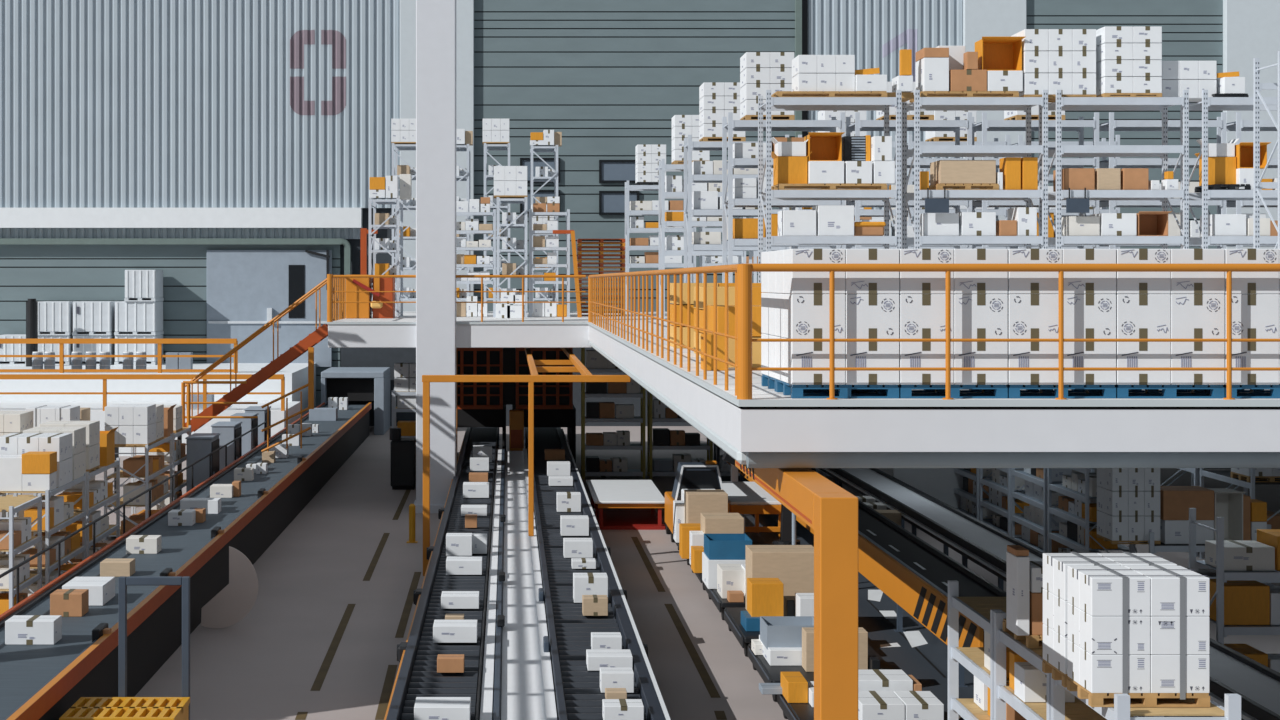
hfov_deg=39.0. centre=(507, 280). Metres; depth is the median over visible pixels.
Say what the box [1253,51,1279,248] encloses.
storage rack
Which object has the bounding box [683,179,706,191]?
carton
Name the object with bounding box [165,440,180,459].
carton
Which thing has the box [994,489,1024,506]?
carton
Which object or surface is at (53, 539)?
carton
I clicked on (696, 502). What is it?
cardboard box
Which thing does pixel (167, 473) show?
cardboard box
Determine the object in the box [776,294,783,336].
carton
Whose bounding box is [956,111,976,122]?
carton
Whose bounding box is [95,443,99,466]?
carton
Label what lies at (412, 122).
carton
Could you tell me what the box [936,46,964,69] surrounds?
carton
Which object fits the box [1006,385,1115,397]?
pallet
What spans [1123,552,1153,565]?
strap
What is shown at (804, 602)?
carton
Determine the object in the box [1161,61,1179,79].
carton
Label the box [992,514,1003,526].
carton
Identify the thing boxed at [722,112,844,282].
storage rack
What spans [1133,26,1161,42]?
carton
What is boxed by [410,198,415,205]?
carton
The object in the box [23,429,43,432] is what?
carton
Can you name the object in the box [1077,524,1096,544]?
carton
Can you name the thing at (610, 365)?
carton
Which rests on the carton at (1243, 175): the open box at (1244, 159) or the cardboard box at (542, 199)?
the open box at (1244, 159)
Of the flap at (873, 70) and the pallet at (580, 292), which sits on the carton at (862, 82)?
the flap at (873, 70)
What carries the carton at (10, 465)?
on the storage rack at (48, 531)
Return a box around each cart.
[674,533,769,564]
[688,559,704,589]
[704,583,744,619]
[724,607,759,655]
[747,643,893,700]
[777,694,813,719]
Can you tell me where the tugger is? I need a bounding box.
[665,461,728,541]
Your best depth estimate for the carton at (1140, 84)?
37.49 m
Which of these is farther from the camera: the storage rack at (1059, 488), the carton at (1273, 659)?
the storage rack at (1059, 488)
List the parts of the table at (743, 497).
frame, leg, leg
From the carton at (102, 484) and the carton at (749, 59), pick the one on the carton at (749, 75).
the carton at (749, 59)
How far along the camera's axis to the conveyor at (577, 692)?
33.33 m
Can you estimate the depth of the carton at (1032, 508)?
48.22 m
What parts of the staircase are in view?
landing leg, landing leg, handrail, handrail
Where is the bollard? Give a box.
[406,504,417,542]
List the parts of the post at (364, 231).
post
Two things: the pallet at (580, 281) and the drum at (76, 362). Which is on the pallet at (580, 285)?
the pallet at (580, 281)
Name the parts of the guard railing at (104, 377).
post, rail, rail, post, post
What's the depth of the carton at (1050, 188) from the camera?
42.62 m
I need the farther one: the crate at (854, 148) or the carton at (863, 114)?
the carton at (863, 114)
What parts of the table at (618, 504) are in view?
leg, leg, frame, leg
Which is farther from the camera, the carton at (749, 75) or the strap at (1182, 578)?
the carton at (749, 75)
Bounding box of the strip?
[0,228,359,238]
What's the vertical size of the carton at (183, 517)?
0.324 m
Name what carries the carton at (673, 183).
on the storage rack at (663, 167)
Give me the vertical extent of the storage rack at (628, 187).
5.264 m
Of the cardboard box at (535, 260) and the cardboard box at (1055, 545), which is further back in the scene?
the cardboard box at (535, 260)
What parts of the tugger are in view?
cab frame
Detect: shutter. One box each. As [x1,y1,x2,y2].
[0,245,339,406]
[474,0,794,310]
[1027,0,1222,248]
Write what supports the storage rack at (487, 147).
on the platform at (772, 429)
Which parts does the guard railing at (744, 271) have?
corner post, post, post, rail, rail, rail, post, post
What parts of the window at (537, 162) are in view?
pane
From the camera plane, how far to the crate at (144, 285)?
87.84 m
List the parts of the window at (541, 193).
pane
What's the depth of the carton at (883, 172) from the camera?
37.58 m
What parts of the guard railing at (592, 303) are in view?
post, rail, rail, rail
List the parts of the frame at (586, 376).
post, post, post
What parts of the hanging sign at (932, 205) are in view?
plate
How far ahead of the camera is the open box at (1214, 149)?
37.77 m
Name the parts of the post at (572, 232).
arm, post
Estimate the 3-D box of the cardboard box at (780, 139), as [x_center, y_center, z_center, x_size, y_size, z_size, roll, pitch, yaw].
[6.659,-3.153,42.944,0.716,0.500,0.653,0,0,0]
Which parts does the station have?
panel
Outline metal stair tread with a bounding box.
[108,704,188,719]
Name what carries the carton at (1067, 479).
on the storage rack at (1059, 488)
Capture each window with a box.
[520,158,559,182]
[520,190,559,213]
[599,160,635,182]
[599,191,638,214]
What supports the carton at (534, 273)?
on the storage rack at (566, 214)
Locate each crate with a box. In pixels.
[0,334,25,364]
[38,301,74,334]
[38,335,72,364]
[72,301,116,334]
[73,335,114,364]
[114,301,163,334]
[114,334,163,364]
[124,270,163,301]
[166,352,179,368]
[179,352,192,368]
[186,394,213,407]
[309,408,337,420]
[586,382,606,392]
[586,402,598,417]
[586,456,598,471]
[652,458,672,471]
[653,428,669,445]
[685,433,699,445]
[741,611,759,630]
[759,683,781,693]
[760,616,813,648]
[784,596,794,615]
[842,135,870,161]
[868,656,879,669]
[1000,517,1007,530]
[1031,468,1035,475]
[1067,521,1095,541]
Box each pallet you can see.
[86,465,99,472]
[115,440,155,445]
[391,142,415,143]
[483,142,508,144]
[494,196,526,197]
[577,239,624,242]
[577,243,624,246]
[577,247,624,250]
[577,251,624,254]
[577,255,624,258]
[577,259,624,262]
[577,263,624,266]
[578,267,624,270]
[578,271,624,274]
[579,280,620,282]
[579,284,620,286]
[579,288,620,290]
[580,292,620,294]
[580,296,620,299]
[580,300,620,303]
[581,304,620,307]
[581,308,620,311]
[581,312,620,315]
[635,182,658,184]
[671,161,692,163]
[699,137,745,140]
[740,115,794,119]
[761,374,866,390]
[771,91,886,96]
[771,184,886,189]
[776,379,898,397]
[876,115,933,119]
[898,384,1007,397]
[909,91,1018,102]
[925,137,976,140]
[929,184,998,189]
[1003,619,1042,648]
[1004,115,1064,119]
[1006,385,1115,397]
[1020,95,1095,102]
[1042,659,1067,686]
[1067,677,1209,706]
[1084,384,1224,397]
[1096,93,1161,96]
[1097,534,1160,543]
[1187,385,1279,397]
[1195,94,1248,102]
[1195,184,1250,191]
[1231,472,1279,481]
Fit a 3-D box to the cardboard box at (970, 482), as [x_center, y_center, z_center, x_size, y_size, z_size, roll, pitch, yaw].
[14.297,6.232,54.691,0.494,0.431,0.531,0,0,0]
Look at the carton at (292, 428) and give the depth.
66.70 m
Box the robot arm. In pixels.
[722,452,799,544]
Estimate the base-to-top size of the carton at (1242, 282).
0.494 m
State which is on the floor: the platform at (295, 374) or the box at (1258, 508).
the platform at (295, 374)
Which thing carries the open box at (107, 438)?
on the storage rack at (112, 528)
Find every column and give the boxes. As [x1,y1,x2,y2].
[414,0,455,512]
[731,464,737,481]
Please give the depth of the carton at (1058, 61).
37.61 m
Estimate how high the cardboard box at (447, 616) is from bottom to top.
0.097 m
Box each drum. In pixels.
[32,352,42,368]
[44,352,54,368]
[71,352,81,368]
[85,352,95,368]
[99,352,109,368]
[122,352,132,368]
[135,352,146,368]
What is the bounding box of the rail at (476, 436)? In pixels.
[475,434,496,717]
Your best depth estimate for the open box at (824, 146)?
38.28 m
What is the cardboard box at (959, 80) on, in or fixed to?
on the pallet at (922, 93)
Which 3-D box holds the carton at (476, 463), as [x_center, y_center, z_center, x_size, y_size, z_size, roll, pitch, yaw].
[-0.928,5.992,58.888,0.625,0.394,0.498,0,0,0]
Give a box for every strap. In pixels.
[1071,552,1099,565]
[1096,564,1127,693]
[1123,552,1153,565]
[1151,564,1185,699]
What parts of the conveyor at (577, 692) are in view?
frame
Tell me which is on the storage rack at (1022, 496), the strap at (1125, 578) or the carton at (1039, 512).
the carton at (1039, 512)
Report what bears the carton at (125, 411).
on the carton at (125, 431)
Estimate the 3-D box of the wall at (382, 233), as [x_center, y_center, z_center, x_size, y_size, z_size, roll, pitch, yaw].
[0.000,-9.800,90.525,120.000,34.000,0.550,0,0,0]
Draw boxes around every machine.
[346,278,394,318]
[390,428,415,489]
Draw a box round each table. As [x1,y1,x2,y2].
[586,480,664,529]
[722,482,780,538]
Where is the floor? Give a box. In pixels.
[0,426,1279,719]
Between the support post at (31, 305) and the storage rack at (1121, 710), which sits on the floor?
the storage rack at (1121, 710)
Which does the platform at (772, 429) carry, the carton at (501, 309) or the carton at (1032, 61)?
the carton at (501, 309)
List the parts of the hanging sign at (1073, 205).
plate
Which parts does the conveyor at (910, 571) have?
leg, rail, rail, leg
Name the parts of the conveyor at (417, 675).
motor, motor, motor, motor, frame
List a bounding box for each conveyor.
[0,402,370,719]
[384,427,500,719]
[524,427,670,719]
[727,462,1005,686]
[811,468,1279,719]
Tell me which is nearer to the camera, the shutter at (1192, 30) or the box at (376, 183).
the box at (376, 183)
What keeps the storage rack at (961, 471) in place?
on the floor
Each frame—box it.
[0,238,350,317]
[422,348,630,575]
[735,460,857,719]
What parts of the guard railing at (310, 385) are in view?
sloping rail, sloping rail, sloping rail, newel post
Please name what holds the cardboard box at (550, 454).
on the conveyor at (577, 692)
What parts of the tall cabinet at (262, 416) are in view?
lid, door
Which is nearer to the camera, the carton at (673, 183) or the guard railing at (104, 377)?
the carton at (673, 183)
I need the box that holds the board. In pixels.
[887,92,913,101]
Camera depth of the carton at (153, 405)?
51.00 m
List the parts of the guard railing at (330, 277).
corner post, rail, rail, rail, post, post, post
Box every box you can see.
[0,531,20,549]
[0,593,27,601]
[0,595,15,614]
[22,452,56,473]
[22,549,55,566]
[24,507,53,529]
[35,531,70,554]
[50,589,88,616]
[55,564,76,570]
[56,492,93,508]
[64,559,81,563]
[66,521,91,541]
[71,533,79,550]
[74,543,106,558]
[80,408,89,420]
[80,409,85,420]
[100,427,117,465]
[100,558,134,576]
[108,482,112,496]
[121,518,144,533]
[123,457,152,475]
[129,515,144,517]
[133,455,163,468]
[137,479,157,500]
[137,510,158,513]
[149,443,175,451]
[153,459,158,471]
[158,471,177,488]
[158,485,163,496]
[163,404,176,436]
[175,491,181,497]
[178,473,182,484]
[181,443,185,456]
[193,508,205,522]
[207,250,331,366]
[232,481,240,496]
[262,451,274,462]
[370,177,385,189]
[375,213,389,224]
[375,263,389,274]
[397,165,409,174]
[397,421,415,435]
[399,226,409,236]
[437,654,464,672]
[445,614,463,619]
[456,254,463,263]
[456,288,459,297]
[456,303,465,316]
[464,255,475,263]
[465,131,472,144]
[465,514,476,527]
[469,472,487,481]
[479,224,492,229]
[481,197,489,203]
[489,288,500,297]
[502,263,515,274]
[530,132,542,139]
[533,203,545,211]
[533,224,546,229]
[533,236,544,246]
[533,258,546,263]
[535,197,546,203]
[544,273,555,280]
[545,449,564,459]
[547,203,559,211]
[554,132,561,145]
[557,304,566,316]
[582,595,607,615]
[586,433,602,445]
[599,402,614,417]
[599,459,611,471]
[605,688,626,698]
[607,382,625,392]
[630,238,648,245]
[644,252,658,262]
[645,222,658,227]
[665,212,683,220]
[665,407,676,417]
[669,200,682,209]
[670,283,672,303]
[670,304,693,324]
[670,325,673,346]
[670,430,684,445]
[673,283,717,303]
[673,305,695,325]
[673,326,695,347]
[679,523,700,558]
[684,490,727,523]
[691,546,703,572]
[694,287,695,307]
[694,309,702,330]
[694,332,700,353]
[699,287,734,308]
[699,310,702,332]
[699,333,702,355]
[701,334,724,370]
[701,513,743,533]
[704,534,751,559]
[707,305,759,333]
[712,306,761,336]
[718,283,760,286]
[727,591,743,601]
[728,337,760,367]
[733,218,765,238]
[745,545,813,609]
[746,257,757,262]
[747,578,783,616]
[752,287,762,304]
[765,214,777,235]
[771,137,803,152]
[771,137,810,155]
[771,152,811,185]
[781,672,807,702]
[802,627,867,671]
[804,132,844,161]
[854,217,871,220]
[854,222,885,235]
[875,510,900,525]
[899,49,911,75]
[908,675,921,690]
[916,48,948,61]
[920,171,928,189]
[930,160,995,184]
[948,69,986,91]
[963,52,977,69]
[968,478,984,493]
[975,37,1024,70]
[983,485,988,497]
[988,683,1008,715]
[996,220,1016,235]
[999,157,1020,189]
[1002,496,1018,509]
[1006,647,1012,678]
[1006,703,1025,719]
[1007,500,1029,512]
[1007,522,1022,534]
[1007,545,1028,555]
[1009,651,1027,689]
[1021,157,1037,189]
[1030,529,1058,545]
[1030,592,1042,634]
[1036,468,1043,478]
[1037,213,1053,236]
[1047,536,1068,552]
[1053,168,1094,191]
[1058,496,1074,511]
[1082,503,1096,521]
[1084,528,1117,548]
[1095,168,1120,189]
[1121,168,1148,189]
[1136,211,1171,235]
[1160,486,1213,519]
[1164,171,1172,178]
[1195,152,1240,185]
[1196,138,1238,156]
[1207,488,1245,539]
[1209,579,1269,624]
[1224,644,1267,666]
[1235,142,1270,168]
[1243,494,1250,539]
[1251,499,1266,521]
[1257,529,1279,570]
[1261,179,1271,189]
[1267,511,1279,528]
[1270,221,1277,235]
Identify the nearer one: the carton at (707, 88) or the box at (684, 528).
the box at (684, 528)
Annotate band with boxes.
[1051,556,1162,565]
[1077,569,1193,578]
[1088,575,1206,584]
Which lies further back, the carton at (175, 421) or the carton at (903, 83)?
the carton at (175, 421)
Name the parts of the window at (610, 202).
pane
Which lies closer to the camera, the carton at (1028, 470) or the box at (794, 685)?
the box at (794, 685)
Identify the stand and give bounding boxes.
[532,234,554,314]
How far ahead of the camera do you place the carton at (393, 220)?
64.79 m
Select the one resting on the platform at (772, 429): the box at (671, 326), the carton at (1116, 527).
the box at (671, 326)
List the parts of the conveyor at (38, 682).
rail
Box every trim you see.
[0,208,361,227]
[795,0,807,136]
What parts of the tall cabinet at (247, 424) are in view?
lid, door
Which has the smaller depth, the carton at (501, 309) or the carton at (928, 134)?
the carton at (928, 134)
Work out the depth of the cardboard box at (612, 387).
65.60 m
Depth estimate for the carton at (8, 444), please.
40.15 m
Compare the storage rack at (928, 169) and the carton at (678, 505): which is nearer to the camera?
the carton at (678, 505)
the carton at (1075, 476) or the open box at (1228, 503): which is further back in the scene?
the carton at (1075, 476)
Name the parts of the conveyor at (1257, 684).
leg, leg, leg, leg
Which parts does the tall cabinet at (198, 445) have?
lid, door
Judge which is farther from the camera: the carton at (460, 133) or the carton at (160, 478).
the carton at (460, 133)
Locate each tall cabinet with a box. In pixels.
[185,433,219,491]
[211,422,241,469]
[230,413,258,455]
[244,406,270,444]
[509,410,523,450]
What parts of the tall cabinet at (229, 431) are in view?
lid, door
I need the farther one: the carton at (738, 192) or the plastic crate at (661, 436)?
the plastic crate at (661, 436)
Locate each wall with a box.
[0,0,399,207]
[340,208,399,366]
[341,347,691,425]
[400,0,473,310]
[808,0,962,235]
[893,468,991,507]
[963,0,1026,219]
[1223,0,1279,248]
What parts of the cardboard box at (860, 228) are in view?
lid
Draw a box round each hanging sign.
[925,188,948,212]
[1066,188,1088,212]
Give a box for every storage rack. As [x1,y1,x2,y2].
[0,473,85,592]
[0,493,6,592]
[0,493,41,608]
[0,493,53,553]
[18,476,94,553]
[68,458,119,563]
[103,434,172,540]
[134,425,190,513]
[369,198,402,316]
[392,143,415,311]
[392,389,415,437]
[456,144,469,307]
[456,209,495,316]
[457,351,502,426]
[484,143,509,301]
[497,197,526,316]
[515,348,572,426]
[528,209,569,316]
[530,145,557,303]
[581,348,644,478]
[625,180,695,312]
[647,391,712,478]
[659,159,745,318]
[684,135,788,282]
[699,207,771,282]
[714,443,739,475]
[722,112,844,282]
[749,217,765,282]
[758,90,900,282]
[791,135,895,248]
[817,472,829,475]
[846,112,971,248]
[854,168,929,225]
[901,135,1009,248]
[902,90,1047,248]
[948,580,1008,719]
[954,468,1016,520]
[972,112,1098,248]
[979,468,1024,536]
[994,612,1149,719]
[1010,135,1119,248]
[1011,468,1089,552]
[1039,90,1188,248]
[1048,468,1134,552]
[1051,673,1240,719]
[1093,112,1225,248]
[1129,524,1279,585]
[1160,469,1193,485]
[1167,468,1247,556]
[1180,90,1277,248]
[1189,508,1279,644]
[1199,468,1279,558]
[1217,112,1277,248]
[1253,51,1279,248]
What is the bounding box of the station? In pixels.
[457,348,575,462]
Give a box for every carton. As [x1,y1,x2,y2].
[0,413,6,432]
[0,436,20,454]
[0,455,21,490]
[0,517,30,543]
[0,554,29,583]
[0,565,15,588]
[4,413,24,432]
[4,434,26,435]
[5,615,61,644]
[11,412,28,429]
[15,411,32,428]
[18,436,41,454]
[19,496,63,525]
[20,570,62,592]
[22,472,55,490]
[22,581,50,595]
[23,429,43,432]
[24,434,47,435]
[26,407,43,426]
[35,536,64,560]
[39,436,63,461]
[40,422,69,426]
[40,429,60,432]
[41,407,58,423]
[45,434,67,459]
[51,433,71,457]
[56,407,74,420]
[56,461,63,486]
[57,429,77,454]
[60,511,100,537]
[62,488,100,503]
[62,577,114,605]
[63,406,79,420]
[63,459,67,484]
[64,428,81,452]
[64,502,73,520]
[65,422,94,446]
[67,427,85,451]
[68,457,71,482]
[72,454,77,479]
[73,421,99,444]
[75,480,107,500]
[75,547,100,558]
[78,452,81,477]
[82,451,85,475]
[85,445,94,469]
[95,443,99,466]
[101,516,108,532]
[105,405,122,424]
[105,425,119,443]
[119,405,136,424]
[119,425,133,443]
[123,482,151,504]
[126,535,160,553]
[133,405,151,424]
[133,424,151,443]
[141,404,155,422]
[144,476,168,493]
[149,450,175,461]
[151,494,176,509]
[152,422,155,441]
[156,404,163,420]
[156,406,159,422]
[156,422,159,439]
[160,421,163,437]
[164,405,181,416]
[164,407,178,418]
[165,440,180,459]
[168,509,195,525]
[173,418,178,430]
[179,417,181,428]
[180,498,220,513]
[210,484,232,497]
[234,468,253,480]
[246,464,255,472]
[256,463,267,473]
[271,444,288,457]
[282,434,299,445]
[288,424,299,433]
[302,423,311,435]
[312,424,318,432]
[328,397,337,407]
[339,397,347,409]
[370,190,385,198]
[375,238,389,249]
[386,176,398,198]
[390,216,396,224]
[390,240,396,249]
[390,265,396,274]
[391,119,399,129]
[391,130,399,141]
[394,363,409,376]
[394,377,409,391]
[397,396,415,407]
[399,196,409,205]
[399,257,409,266]
[399,288,409,297]
[400,119,408,129]
[400,130,408,141]
[400,174,411,199]
[409,119,415,129]
[409,130,415,141]
[409,363,415,376]
[409,377,415,391]
[410,168,415,174]
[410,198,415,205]
[410,228,415,236]
[410,259,415,266]
[410,289,415,297]
[414,697,470,719]
[433,620,477,642]
[441,591,478,608]
[446,533,471,555]
[446,556,481,574]
[456,129,464,144]
[456,166,459,175]
[456,201,467,211]
[456,222,464,229]
[456,238,465,246]
[456,278,467,280]
[460,168,466,175]
[460,289,466,297]
[461,505,486,515]
[463,482,488,497]
[466,219,478,229]
[466,241,477,246]
[467,296,477,316]
[468,272,479,280]
[470,199,479,211]
[470,457,488,470]
[472,534,486,553]
[473,445,491,461]
[477,256,489,263]
[478,303,487,316]
[479,240,490,246]
[480,271,489,280]
[481,204,489,211]
[483,119,491,130]
[483,130,491,141]
[489,165,499,174]
[489,196,500,205]
[490,257,500,266]
[492,119,500,131]
[492,130,500,141]
[494,166,504,180]
[494,181,504,195]
[496,304,509,317]
[501,119,508,129]
[501,130,508,141]
[501,228,506,236]
[501,292,514,303]
[502,212,515,223]
[502,238,515,248]
[502,288,515,294]
[505,166,515,180]
[505,181,515,195]
[507,305,521,317]
[513,295,524,304]
[516,166,526,180]
[516,181,526,195]
[516,215,523,223]
[516,240,523,248]
[516,265,523,274]
[530,140,543,145]
[531,204,542,217]
[532,218,542,229]
[533,272,542,280]
[533,303,543,316]
[535,167,547,176]
[535,288,547,297]
[543,130,553,145]
[543,204,553,217]
[543,218,553,223]
[545,303,556,316]
[546,236,558,246]
[547,197,559,203]
[547,220,557,229]
[547,252,556,263]
[547,461,569,475]
[548,169,554,176]
[548,289,552,297]
[549,476,572,485]
[556,492,580,511]
[560,515,588,535]
[563,538,592,557]
[571,558,595,568]
[573,573,607,602]
[586,350,606,368]
[586,649,632,670]
[591,632,621,648]
[600,667,633,692]
[602,699,643,719]
[603,432,616,445]
[607,359,618,368]
[612,457,626,471]
[615,404,633,417]
[616,430,629,445]
[626,378,639,392]
[630,201,651,209]
[630,217,643,227]
[630,256,644,262]
[635,144,651,155]
[635,154,651,164]
[635,163,651,173]
[635,173,651,182]
[649,235,658,245]
[652,144,665,153]
[652,154,665,162]
[652,163,665,172]
[652,173,665,181]
[652,200,667,209]
[652,399,664,417]
[665,175,681,191]
[665,237,683,249]
[665,256,681,262]
[667,235,683,236]
[672,115,691,128]
[672,126,691,139]
[672,138,683,150]
[672,149,683,161]
[672,454,690,471]
[673,500,684,542]
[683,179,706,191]
[689,531,703,564]
[691,458,704,461]
[692,115,698,125]
[692,126,698,137]
[692,151,709,160]
[692,161,712,174]
[692,191,717,208]
[692,217,705,220]
[692,232,720,243]
[699,82,723,99]
[699,96,723,112]
[699,110,723,126]
[699,124,721,139]
[702,552,744,588]
[705,256,721,262]
[706,217,727,220]
[707,183,727,191]
[713,160,727,174]
[717,564,744,598]
[718,197,741,208]
[720,455,730,471]
[724,82,740,95]
[724,96,739,109]
[724,110,739,123]
[727,131,744,136]
[727,256,742,262]
[733,143,771,157]
[733,168,757,174]
[733,178,756,187]
[733,187,756,197]
[740,52,769,72]
[740,68,769,87]
[740,84,769,103]
[740,100,765,118]
[743,207,765,208]
[751,639,762,654]
[757,177,772,197]
[759,635,801,665]
[761,252,768,292]
[761,293,768,333]
[761,333,768,375]
[768,251,775,292]
[768,293,785,335]
[768,335,775,378]
[770,52,793,67]
[770,68,791,83]
[770,84,791,94]
[771,111,793,114]
[776,250,783,292]
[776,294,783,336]
[776,336,783,381]
[778,210,815,235]
[784,249,844,293]
[784,294,844,338]
[784,338,844,384]
[792,58,795,77]
[792,77,794,90]
[795,55,816,74]
[795,74,816,91]
[795,593,813,615]
[807,161,843,183]
[807,681,813,706]
[812,205,853,235]
[816,55,835,73]
[817,74,835,91]
[818,111,844,119]
[818,127,839,131]
[835,55,854,73]
[836,74,854,91]
[844,161,871,183]
[845,111,866,122]
[845,123,866,135]
[845,249,898,293]
[845,294,898,338]
[845,342,898,384]
[855,75,886,91]
[856,496,874,501]
[858,669,912,690]
[858,691,904,719]
[860,220,890,235]
[863,502,886,509]
[871,136,891,161]
[872,161,894,184]
[872,217,883,219]
[876,100,909,118]
[887,82,891,91]
[891,185,913,197]
[892,76,912,91]
[892,226,913,238]
[893,691,943,719]
[899,249,953,293]
[899,294,953,338]
[899,342,953,384]
[910,111,933,114]
[916,58,948,91]
[920,213,958,235]
[925,131,954,139]
[934,111,955,119]
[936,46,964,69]
[949,205,966,208]
[954,249,1007,293]
[954,294,1007,338]
[954,342,1007,384]
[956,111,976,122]
[959,212,995,235]
[960,123,976,136]
[961,496,965,509]
[966,499,988,512]
[972,505,975,514]
[973,481,975,495]
[974,200,994,208]
[974,676,1008,710]
[983,468,991,476]
[983,507,996,518]
[984,630,1006,670]
[987,70,1022,92]
[989,487,993,503]
[992,468,1023,483]
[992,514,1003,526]
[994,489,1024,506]
[996,172,1002,189]
[1000,475,1006,486]
[1004,105,1038,118]
[1006,551,1029,635]
[1007,207,1036,235]
[1007,474,1024,489]
[1008,249,1061,293]
[1008,294,1057,338]
[1008,342,1057,384]
[1014,662,1074,702]
[1018,29,1047,51]
[1019,73,1047,96]
[1022,51,1047,73]
[1022,526,1029,541]
[1024,468,1030,473]
[1024,506,1029,519]
[1025,480,1032,496]
[1030,505,1057,521]
[1030,561,1042,592]
[1033,483,1062,500]
[1035,507,1057,525]
[1038,186,1055,192]
[1038,534,1047,548]
[1042,490,1065,504]
[1043,513,1067,529]
[1043,553,1107,593]
[1043,588,1053,629]
[1043,624,1053,665]
[1047,468,1071,481]
[1048,29,1071,50]
[1048,51,1071,72]
[1048,73,1071,94]
[1048,111,1064,114]
[1054,559,1120,600]
[1054,595,1067,636]
[1054,631,1067,673]
[1058,548,1066,552]
[1059,522,1066,536]
[1061,216,1099,235]
[1062,249,1115,293]
[1063,475,1071,488]
[1064,294,1115,338]
[1064,342,1115,384]
[1067,548,1100,552]
[1067,566,1135,608]
[1067,603,1079,646]
[1067,640,1079,683]
[1068,501,1074,514]
[1072,29,1095,50]
[1072,51,1095,72]
[1072,73,1095,94]
[1072,473,1096,491]
[1075,498,1096,517]
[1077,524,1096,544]
[1078,479,1084,493]
[1080,572,1149,615]
[1080,610,1149,654]
[1080,647,1149,692]
[1089,213,1136,235]
[1089,476,1096,496]
[1097,26,1132,45]
[1097,43,1132,61]
[1097,60,1132,78]
[1097,77,1132,94]
[1097,468,1104,487]
[1097,486,1105,512]
[1097,510,1104,536]
[1097,553,1162,558]
[1105,468,1127,490]
[1105,489,1127,515]
[1105,513,1127,540]
[1110,559,1176,565]
[1116,249,1170,293]
[1116,294,1170,338]
[1116,342,1170,384]
[1125,566,1193,571]
[1128,468,1143,490]
[1128,491,1143,515]
[1128,516,1143,540]
[1132,60,1161,76]
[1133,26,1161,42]
[1133,43,1161,59]
[1133,77,1161,92]
[1138,572,1209,615]
[1144,468,1159,490]
[1144,491,1159,515]
[1144,516,1159,540]
[1149,180,1159,189]
[1150,616,1209,654]
[1150,654,1209,692]
[1160,519,1213,543]
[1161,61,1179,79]
[1161,179,1177,189]
[1162,80,1179,96]
[1168,213,1179,235]
[1170,249,1224,293]
[1170,294,1224,338]
[1171,342,1224,384]
[1178,182,1199,192]
[1179,61,1197,79]
[1180,80,1197,99]
[1189,221,1199,236]
[1193,80,1216,99]
[1197,61,1216,79]
[1200,214,1245,236]
[1205,540,1274,570]
[1216,77,1244,93]
[1224,249,1278,293]
[1224,294,1278,338]
[1224,342,1278,384]
[1226,168,1252,189]
[1231,468,1271,475]
[1246,214,1265,217]
[1246,218,1269,235]
[1251,522,1266,540]
[1268,654,1279,672]
[1270,586,1279,624]
[1272,468,1279,475]
[1279,249,1279,293]
[1279,294,1279,338]
[1279,342,1279,384]
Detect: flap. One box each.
[854,68,879,74]
[1217,71,1238,77]
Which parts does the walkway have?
plate, tread plate, plate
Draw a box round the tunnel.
[321,367,389,434]
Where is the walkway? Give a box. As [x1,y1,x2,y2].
[480,448,556,719]
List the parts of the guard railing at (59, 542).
post, post, post, post, post, post, post, post, post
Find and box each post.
[26,299,37,366]
[361,228,377,274]
[553,230,581,316]
[792,513,795,544]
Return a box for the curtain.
[327,378,373,400]
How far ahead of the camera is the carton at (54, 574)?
40.35 m
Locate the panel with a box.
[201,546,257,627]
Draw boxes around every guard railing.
[0,339,237,372]
[0,374,284,410]
[0,421,266,603]
[181,381,257,426]
[261,347,313,452]
[327,274,585,321]
[333,278,344,320]
[588,264,736,395]
[737,264,1279,399]
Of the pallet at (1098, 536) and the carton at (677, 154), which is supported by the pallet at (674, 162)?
the carton at (677, 154)
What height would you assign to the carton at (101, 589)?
0.357 m
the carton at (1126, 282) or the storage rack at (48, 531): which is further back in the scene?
the storage rack at (48, 531)
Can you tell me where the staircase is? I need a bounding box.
[114,278,327,507]
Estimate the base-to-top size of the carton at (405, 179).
0.893 m
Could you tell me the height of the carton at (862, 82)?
0.347 m
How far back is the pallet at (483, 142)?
72.10 m
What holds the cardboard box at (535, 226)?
on the storage rack at (566, 214)
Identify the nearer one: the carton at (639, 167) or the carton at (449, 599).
the carton at (449, 599)
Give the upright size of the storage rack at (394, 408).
3.250 m
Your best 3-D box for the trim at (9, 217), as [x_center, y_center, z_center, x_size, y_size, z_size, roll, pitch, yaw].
[-29.650,-3.150,89.850,44.700,1.000,0.700,0,0,0]
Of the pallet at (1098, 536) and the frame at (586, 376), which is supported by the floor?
the frame at (586, 376)
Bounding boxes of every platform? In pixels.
[0,363,315,415]
[0,401,299,455]
[59,576,189,719]
[327,311,1279,467]
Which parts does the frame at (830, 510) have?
post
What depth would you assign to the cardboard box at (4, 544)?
36.76 m
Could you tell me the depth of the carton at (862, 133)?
49.05 m
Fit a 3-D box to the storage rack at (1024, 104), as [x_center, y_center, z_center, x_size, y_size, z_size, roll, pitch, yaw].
[9.855,-1.348,38.100,2.810,5.264,1.320,0,0,0]
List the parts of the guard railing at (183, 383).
corner post, corner post, rail, rail, rail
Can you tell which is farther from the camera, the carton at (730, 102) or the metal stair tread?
the carton at (730, 102)
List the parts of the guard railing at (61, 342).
post, rail, rail, rail, post, post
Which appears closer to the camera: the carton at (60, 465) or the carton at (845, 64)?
the carton at (845, 64)
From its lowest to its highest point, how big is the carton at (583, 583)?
0.499 m
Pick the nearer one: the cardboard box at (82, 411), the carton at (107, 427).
the cardboard box at (82, 411)

